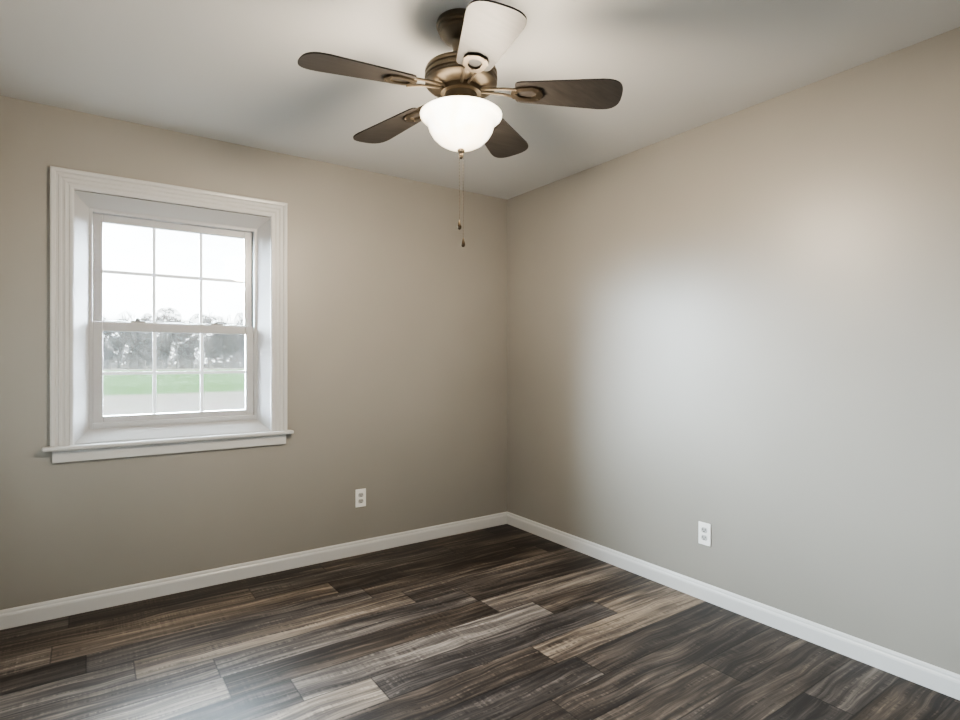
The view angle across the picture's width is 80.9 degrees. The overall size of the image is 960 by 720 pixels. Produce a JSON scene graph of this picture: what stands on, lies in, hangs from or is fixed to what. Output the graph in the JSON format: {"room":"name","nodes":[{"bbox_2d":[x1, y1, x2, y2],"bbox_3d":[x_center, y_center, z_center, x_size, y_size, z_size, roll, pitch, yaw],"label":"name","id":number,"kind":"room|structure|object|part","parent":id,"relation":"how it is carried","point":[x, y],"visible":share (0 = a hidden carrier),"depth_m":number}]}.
{"room":"empty bedroom","nodes":[
{"label":"empty bedroom","id":0,"kind":"room"},
{"bbox_2d":[0,95,506,609],"bbox_3d":[-1.110,0.010,3.444,3.420,2.450,0.160,0,0,-35],"label":"wall","id":1,"kind":"structure","parent":0,"point":[396,351],"depth_m":3.37},
{"bbox_2d":[42,430,293,451],"bbox_3d":[-1.586,0.423,2.990,1.170,0.020,0.049,0,0,-35],"label":"window sill","id":2,"kind":"structure","parent":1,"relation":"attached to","point":[137,442],"depth_m":2.92},
{"bbox_2d":[50,166,286,462],"bbox_3d":[-1.636,-0.214,3.062,1.110,1.415,0.177,0,0,-35],"label":"window","id":3,"kind":"structure","parent":1,"relation":"in","point":[84,204],"depth_m":2.98},
{"bbox_2d":[130,318,145,322],"bbox_3d":[-1.800,-0.209,2.965,0.068,0.025,0.043,0,0,-35],"label":"sash lock","id":4,"kind":"object","parent":3,"relation":"attached to","point":[138,320],"depth_m":2.96},
{"bbox_3d":[-1.593,0.463,3.000,1.096,0.060,0.017,0,0,-35],"label":"window sill apron","id":5,"kind":"part","parent":3,"relation":"part of"},
{"bbox_3d":[-1.667,-0.455,3.106,0.776,0.590,0.030,0,0,-35],"label":"window sash upper","id":6,"kind":"part","parent":3,"relation":"part of"},
{"bbox_3d":[-1.659,-0.211,3.095,0.940,1.248,0.096,0,0,-35],"label":"window frame vinyl","id":7,"kind":"part","parent":3,"relation":"part of"},
{"bbox_2d":[103,228,243,323],"bbox_3d":[-1.667,-0.459,3.106,0.688,0.507,0.008,0,0,-35],"label":"grille","id":8,"kind":"object","parent":3,"relation":"attached to","point":[199,278],"visible":1,"depth_m":3.04},
{"bbox_3d":[-1.649,0.065,3.080,0.776,0.524,0.030,0,0,-35],"label":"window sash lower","id":9,"kind":"part","parent":3,"relation":"part of"},
{"bbox_2d":[103,332,244,413],"bbox_3d":[-1.649,0.069,3.080,0.688,0.436,0.008,0,0,-35],"label":"grille","id":10,"kind":"object","parent":3,"relation":"attached to","point":[154,371],"visible":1,"depth_m":3.05},
{"bbox_2d":[103,319,244,414],"bbox_3d":[-1.678,0.058,3.122,0.776,0.550,0.001,0,0,-35],"label":"screen","id":11,"kind":"object","parent":3,"relation":"attached to","point":[171,374],"depth_m":3.10},
{"bbox_2d":[209,321,223,324],"bbox_3d":[-1.488,-0.209,3.182,0.068,0.025,0.043,0,0,-35],"label":"sash lock","id":12,"kind":"object","parent":3,"relation":"attached to","point":[215,322],"depth_m":3.18},
{"bbox_2d":[0,512,507,629],"bbox_3d":[-1.065,1.192,3.370,3.030,0.087,0.014,0,0,-35],"label":"baseboard","id":13,"kind":"structure","parent":1,"relation":"attached to","point":[72,605],"depth_m":3.11},
{"bbox_2d":[355,488,365,507],"bbox_3d":[-0.759,0.879,3.586,0.070,0.115,0.009,0,0,-35],"label":"electrical outlet","id":14,"kind":"object","parent":1,"relation":"attached to","point":[360,497],"visible":1,"depth_m":3.58},
{"bbox_2d":[0,524,959,719],"bbox_3d":[-0.035,1.295,1.902,3.420,0.120,3.920,0,0,-35],"label":"floor","id":15,"kind":"structure","parent":0,"point":[505,622],"depth_m":2.37},
{"bbox_2d":[0,0,959,199],"bbox_3d":[-0.035,-1.275,1.902,3.420,0.120,3.920,0,0,-35],"label":"ceiling","id":16,"kind":"structure","parent":0,"point":[232,71],"depth_m":2.31},
{"bbox_2d":[298,0,622,246],"bbox_3d":[-0.100,-0.811,2.018,1.073,0.808,1.099,0,0,-35],"label":"fan","id":17,"kind":"object","parent":16,"relation":"hanging from","point":[460,115],"visible":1,"depth_m":1.95},
{"bbox_2d":[507,27,959,674],"bbox_3d":[1.348,0.010,2.769,0.160,2.450,3.760,0,0,-35],"label":"wall","id":18,"kind":"structure","parent":0,"point":[739,331],"depth_m":2.62},
{"bbox_2d":[698,521,710,546],"bbox_3d":[1.155,0.895,2.898,0.009,0.115,0.070,0,0,-35],"label":"electrical outlet","id":19,"kind":"object","parent":18,"relation":"attached to","point":[704,533],"visible":1,"depth_m":2.90},
{"bbox_2d":[508,512,959,699],"bbox_3d":[1.231,1.192,2.785,0.014,0.087,3.600,0,0,-35],"label":"baseboard","id":20,"kind":"structure","parent":18,"relation":"attached to","point":[933,677],"depth_m":2.60},
{"label":"outside","id":21,"kind":"structure","parent":0,"visible":0},
{"bbox_2d":[103,364,244,415],"bbox_3d":[-74.315,1.685,111.090,300.000,0.001,259.500,0,0,-35],"label":"lawn","id":22,"kind":"structure","parent":21,"point":[213,396],"depth_m":30.12},
{"bbox_2d":[103,307,244,368],"bbox_3d":[-61.069,-3.879,116.264,89.051,13.277,20.053,0,0,-35],"label":"trees","id":23,"kind":"object","parent":22,"relation":"on","point":[194,344],"depth_m":111.22},
{"bbox_2d":[110,360,243,369],"bbox_3d":[-52.420,0.884,104.112,84.070,1.598,0.140,0,0,-35],"label":"fence","id":24,"kind":"object","parent":22,"relation":"on","point":[194,362],"depth_m":103.86}
]}

